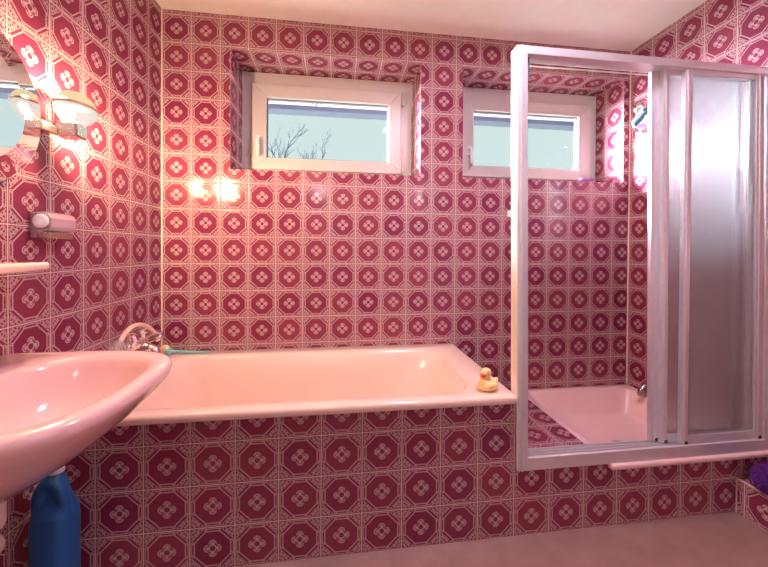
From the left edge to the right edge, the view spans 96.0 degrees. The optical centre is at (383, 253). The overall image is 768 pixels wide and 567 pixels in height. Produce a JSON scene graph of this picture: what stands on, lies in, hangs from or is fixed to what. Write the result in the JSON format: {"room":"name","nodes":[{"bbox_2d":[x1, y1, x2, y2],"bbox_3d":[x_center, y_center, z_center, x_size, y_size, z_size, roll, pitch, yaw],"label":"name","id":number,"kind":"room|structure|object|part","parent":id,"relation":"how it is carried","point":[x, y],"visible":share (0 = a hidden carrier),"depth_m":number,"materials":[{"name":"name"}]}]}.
{"room":"bathroom","nodes":[
{"label":"bathroom","id":0,"kind":"room"},
{"bbox_2d":[0,0,160,566],"bbox_3d":[-1.003,-0.090,0.364,0.001,2.420,3.050,0,1,-8],"label":"wall","id":1,"kind":"structure","parent":0,"point":[104,280],"depth_m":1.32,"materials":[{"name":"tile"}]},
{"bbox_2d":[0,31,40,180],"bbox_3d":[-1.046,-0.399,0.847,0.039,0.449,0.449,0,1,-8],"label":"wall mirror","id":2,"kind":"object","parent":1,"relation":"attached to","point":[19,103],"visible":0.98,"depth_m":0.98,"materials":[{"name":"clear glass"}]},
{"bbox_2d":[0,55,24,155],"bbox_3d":[-1.026,-0.399,0.850,0.001,0.324,0.324,0,1,-8],"label":"mirror glass","id":3,"kind":"object","parent":2,"relation":"attached to","point":[12,109],"depth_m":0.96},
{"bbox_2d":[0,262,49,273],"bbox_3d":[-0.983,0.045,0.698,0.130,0.034,0.615,0,1,-8],"label":"wall shelf","id":4,"kind":"object","parent":1,"relation":"attached to","point":[5,267],"visible":1,"depth_m":0.91,"materials":[{"name":"pink ceramic"}]},
{"bbox_2d":[30,211,75,238],"bbox_3d":[-1.077,-0.089,1.130,0.058,0.085,0.136,0,1,-8],"label":"soap holder","id":5,"kind":"object","parent":1,"relation":"attached to","point":[43,225],"visible":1,"depth_m":1.09,"materials":[{"name":"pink plastic"}]},
{"bbox_3d":[-1.061,-0.099,1.069,0.044,0.044,0.012,0,1,-8],"label":"knob","id":6,"kind":"part","parent":5,"relation":"part of","materials":[{"name":"pink plastic"}]},
{"bbox_2d":[36,232,72,238],"bbox_3d":[-1.073,-0.057,1.130,0.038,0.021,0.102,0,1,-8],"label":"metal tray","id":7,"kind":"object","parent":5,"relation":"on","point":[40,235],"depth_m":1.10,"materials":[{"name":"silver metal"}]},
{"bbox_2d":[33,90,97,140],"bbox_3d":[-1.026,-0.448,1.117,0.150,0.147,0.146,0,1,-8],"label":"wall lamp","id":8,"kind":"object","parent":1,"relation":"attached to","point":[77,111],"visible":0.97,"depth_m":1.10,"materials":[{"name":"white glass"}]},
{"bbox_3d":[-1.066,-0.390,1.069,0.060,0.028,0.060,0,1,-8],"label":"mounting arm","id":9,"kind":"part","parent":8,"relation":"part of","materials":[{"name":"silver metal"}]},
{"bbox_2d":[53,100,97,125],"bbox_3d":[-1.003,-0.444,1.127,0.099,0.053,0.131,0,1,-8],"label":"diffuser","id":10,"kind":"object","parent":8,"relation":"attached to","point":[72,112],"depth_m":1.10,"materials":[{"name":"white glass"}]},
{"bbox_2d":[0,350,172,552],"bbox_3d":[-0.802,0.439,0.769,0.509,0.533,0.568,0,1,-8],"label":"basin","id":11,"kind":"object","parent":1,"relation":"attached to","point":[55,406],"visible":1,"depth_m":0.84,"materials":[{"name":"pink ceramic"}]},
{"bbox_2d":[108,323,162,352],"bbox_3d":[-1.093,0.399,1.565,0.145,0.178,0.358,0,1,-8],"label":"mixer","id":12,"kind":"object","parent":1,"relation":"attached to","point":[128,340],"visible":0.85,"depth_m":1.54,"materials":[{"name":"silver metal"}]},
{"bbox_3d":[-1.085,0.389,1.412,0.064,0.066,0.053,0,1,-8],"label":"faceted handle","id":13,"kind":"part","parent":12,"relation":"part of","materials":[{"name":"white plastic"}]},
{"bbox_3d":[-1.096,0.378,1.491,0.072,0.073,0.053,0,1,-8],"label":"faceted handle","id":14,"kind":"part","parent":12,"relation":"part of","materials":[{"name":"silver metal"}]},
{"bbox_3d":[-1.108,0.371,1.581,0.052,0.052,0.050,0,1,-8],"label":"diverter knob","id":15,"kind":"part","parent":12,"relation":"part of","materials":[{"name":"silver metal"}]},
{"bbox_3d":[-1.126,0.408,1.715,0.050,0.052,0.053,0,1,-8],"label":"faceted handle","id":16,"kind":"part","parent":12,"relation":"part of","materials":[{"name":"silver metal"}]},
{"bbox_2d":[162,9,629,389],"bbox_3d":[0.174,-0.100,2.196,2.820,2.420,0.270,0,1,-8],"label":"wall","id":17,"kind":"structure","parent":0,"point":[252,259],"depth_m":2.05,"materials":[{"name":"tile"}]},
{"bbox_2d":[161,8,161,345],"bbox_3d":[-1.201,-0.391,1.871,0.004,1.850,0.004,0,1,-8],"label":"trim","id":18,"kind":"structure","parent":17,"relation":"attached to","point":[161,8],"depth_m":1.87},
{"bbox_2d":[242,71,411,174],"bbox_3d":[-0.349,-0.818,2.214,1.072,0.616,0.141,0,1,-8],"label":"window","id":19,"kind":"structure","parent":17,"relation":"in","point":[258,88],"depth_m":2.20,"materials":[{"name":"white plastic"}]},
{"bbox_3d":[-0.775,-0.660,2.116,0.028,0.130,0.056,0,1,-8],"label":"handle","id":20,"kind":"part","parent":19,"relation":"part of","materials":[{"name":"white plastic"}]},
{"bbox_2d":[463,87,595,181],"bbox_3d":[0.981,-0.811,2.392,1.072,0.616,0.141,0,1,-8],"label":"window","id":21,"kind":"structure","parent":17,"relation":"in","point":[582,109],"depth_m":2.40,"materials":[{"name":"white plastic"}]},
{"bbox_3d":[0.571,-0.654,2.296,0.028,0.130,0.056,0,1,-8],"label":"handle","id":22,"kind":"part","parent":21,"relation":"part of","materials":[{"name":"white plastic"}]},
{"bbox_2d":[578,178,594,180],"bbox_3d":[1.312,-0.475,2.242,0.095,0.023,0.043,0,1,-8],"label":"sponge","id":23,"kind":"object","parent":17,"relation":"on","point":[579,179],"visible":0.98,"depth_m":2.22,"materials":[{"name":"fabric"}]},
{"bbox_2d":[626,51,631,382],"bbox_3d":[1.588,-0.227,2.245,0.006,2.150,0.006,0,1,-8],"label":"trim","id":24,"kind":"structure","parent":17,"relation":"attached to","point":[630,51],"depth_m":2.24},
{"bbox_2d":[156,0,706,51],"bbox_3d":[0.402,-1.293,0.539,2.820,0.001,3.050,0,1,-8],"label":"ceiling","id":25,"kind":"structure","parent":0,"point":[619,25],"depth_m":1.90,"materials":[{"name":"paint"}]},
{"bbox_2d":[239,512,767,566],"bbox_3d":[0.387,1.126,0.562,2.820,0.001,3.050,0,1,-8],"label":"floor","id":26,"kind":"structure","parent":0,"point":[730,539],"depth_m":1.30,"materials":[{"name":"tile"}]},
{"bbox_2d":[28,466,80,566],"bbox_3d":[-1.002,0.867,1.055,0.110,0.489,0.096,0,1,-8],"label":"detergent bottle","id":27,"kind":"object","parent":26,"relation":"on","point":[54,529],"visible":0.98,"depth_m":1.02,"materials":[{"name":"blue plastic"}]},
{"bbox_2d":[64,390,765,566],"bbox_3d":[0.236,0.842,1.703,2.820,0.545,0.743,0,1,-8],"label":"bathtub surround","id":28,"kind":"object","parent":26,"relation":"on","point":[243,492],"depth_m":1.28,"materials":[{"name":"tile"}]},
{"bbox_2d":[115,343,516,426],"bbox_3d":[-0.344,0.761,1.611,1.641,0.431,0.766,0,1,-8],"label":"bathtub","id":29,"kind":"object","parent":28,"relation":"on","point":[220,385],"visible":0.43,"depth_m":1.81,"materials":[{"name":"pink ceramic"}]},
{"bbox_2d":[160,345,210,354],"bbox_3d":[-1.060,0.512,1.846,0.254,0.050,0.052,0,1,-8],"label":"bath brush","id":30,"kind":"object","parent":29,"relation":"on","point":[165,349],"visible":0.92,"depth_m":1.83,"materials":[{"name":"teal plastic"}]},
{"bbox_3d":[-1.032,0.525,1.855,0.196,0.024,0.020,0,1,-11],"label":"brush handle","id":31,"kind":"part","parent":30,"relation":"part of","materials":[{"name":"teal plastic"}]},
{"bbox_2d":[477,367,497,390],"bbox_3d":[0.418,0.506,1.389,0.086,0.092,0.068,0,1,-8],"label":"rubber duck","id":32,"kind":"object","parent":29,"relation":"on","point":[486,383],"visible":1,"depth_m":1.37},
{"bbox_2d":[528,384,767,469],"bbox_3d":[1.252,0.933,1.826,0.769,0.158,0.766,0,1,-8],"label":"shower tray","id":33,"kind":"object","parent":28,"relation":"on","point":[600,413],"visible":0.44,"depth_m":2.09,"materials":[{"name":"pink ceramic"}]},
{"bbox_2d":[511,44,767,471],"bbox_3d":[1.095,0.027,1.454,1.187,1.660,0.075,0,1,-8],"label":"shower enclosure","id":34,"kind":"object","parent":33,"relation":"on","point":[707,274],"visible":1,"depth_m":1.47,"materials":[{"name":"metal"}]},
{"bbox_3d":[0.541,0.025,1.362,0.057,1.660,0.039,0,1,-8],"label":"post","id":35,"kind":"part","parent":34,"relation":"part of","materials":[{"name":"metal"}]},
{"bbox_3d":[1.387,0.789,1.503,0.375,0.034,0.016,0,1,-8],"label":"rail","id":36,"kind":"part","parent":34,"relation":"part of","materials":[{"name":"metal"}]},
{"bbox_3d":[1.385,0.019,1.495,0.433,1.550,0.006,0,1,-8],"label":"door panel","id":37,"kind":"part","parent":34,"relation":"part of","materials":[{"name":"clear glass"}]},
{"bbox_3d":[1.391,-0.759,1.488,0.387,0.021,0.016,0,1,-8],"label":"rail","id":38,"kind":"part","parent":34,"relation":"part of","materials":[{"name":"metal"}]},
{"bbox_3d":[1.446,0.789,1.492,0.332,0.034,0.016,0,1,-8],"label":"rail","id":39,"kind":"part","parent":34,"relation":"part of","materials":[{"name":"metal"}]},
{"bbox_3d":[1.454,0.019,1.485,0.399,1.550,0.006,0,1,-8],"label":"door panel","id":40,"kind":"part","parent":34,"relation":"part of","materials":[{"name":"clear glass"}]},
{"bbox_3d":[1.446,-0.758,1.476,0.317,0.021,0.016,0,1,-8],"label":"rail","id":41,"kind":"part","parent":34,"relation":"part of","materials":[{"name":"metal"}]},
{"bbox_3d":[1.661,0.030,1.532,0.043,1.660,0.064,0,1,-8],"label":"post","id":42,"kind":"part","parent":34,"relation":"part of","materials":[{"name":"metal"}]},
{"bbox_2d":[735,477,767,512],"bbox_3d":[1.684,1.061,0.360,0.007,0.150,2.307,0,1,-8],"label":"trim","id":43,"kind":"structure","parent":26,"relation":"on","point":[737,478],"depth_m":1.50,"materials":[{"name":"white plastic"}]},
{"bbox_2d":[627,0,767,462],"bbox_3d":[1.792,-0.077,0.738,0.001,2.420,3.050,0,1,-8],"label":"wall","id":44,"kind":"structure","parent":0,"point":[719,31],"depth_m":2.00,"materials":[{"name":"tile"}]},
{"bbox_2d":[632,101,647,133],"bbox_3d":[1.537,-0.805,2.062,0.161,0.202,0.081,0,1,-8],"label":"shower","id":45,"kind":"object","parent":44,"relation":"attached to","point":[639,107],"visible":0.74,"depth_m":2.04,"materials":[{"name":"silver metal"}]},
{"bbox_2d":[637,382,646,396],"bbox_3d":[1.562,0.808,2.068,0.100,0.092,0.064,0,1,-8],"label":"tub spout","id":46,"kind":"object","parent":44,"relation":"attached to","point":[642,388],"visible":0.6,"depth_m":2.05,"materials":[{"name":"silver metal"}]},
{"bbox_2d":[737,477,767,532],"bbox_3d":[1.759,1.062,0.370,0.152,0.148,2.307,0,1,-8],"label":"ledge","id":47,"kind":"object","parent":44,"relation":"attached to","point":[752,505],"depth_m":1.45,"materials":[{"name":"tile"}]},
{"bbox_2d":[747,461,767,497],"bbox_3d":[1.592,0.912,1.386,0.198,0.129,0.185,0,1,-8],"label":"bath pouf","id":48,"kind":"object","parent":47,"relation":"on","point":[758,474],"visible":1,"depth_m":1.40,"materials":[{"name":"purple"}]},
{"label":"outside","id":49,"kind":"structure","parent":0,"visible":0},
{"label":"ground","id":50,"kind":"structure","parent":49,"visible":0},
{"bbox_2d":[268,119,306,157],"bbox_3d":[-1.717,-0.559,5.875,0.707,3.246,1.032,0,1,-29],"label":"bare tree","id":51,"kind":"object","parent":50,"relation":"on","point":[288,146],"visible":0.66,"depth_m":5.72,"materials":[{"name":"grey plant"}]},
{"bbox_2d":[297,130,330,158],"bbox_3d":[-1.664,-0.833,7.643,0.599,3.763,1.197,0,1,-44],"label":"bare tree","id":52,"kind":"object","parent":50,"relation":"on","point":[323,154],"visible":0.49,"depth_m":7.46,"materials":[{"name":"grey plant"}]},
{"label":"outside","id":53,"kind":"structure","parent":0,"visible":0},
{"bbox_2d":[269,101,573,130],"bbox_3d":[0.222,-1.179,2.560,5.400,0.270,0.400,0,1,-8],"label":"roof eave","id":54,"kind":"object","parent":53,"point":[275,107],"visible":0.16,"depth_m":2.63}
]}

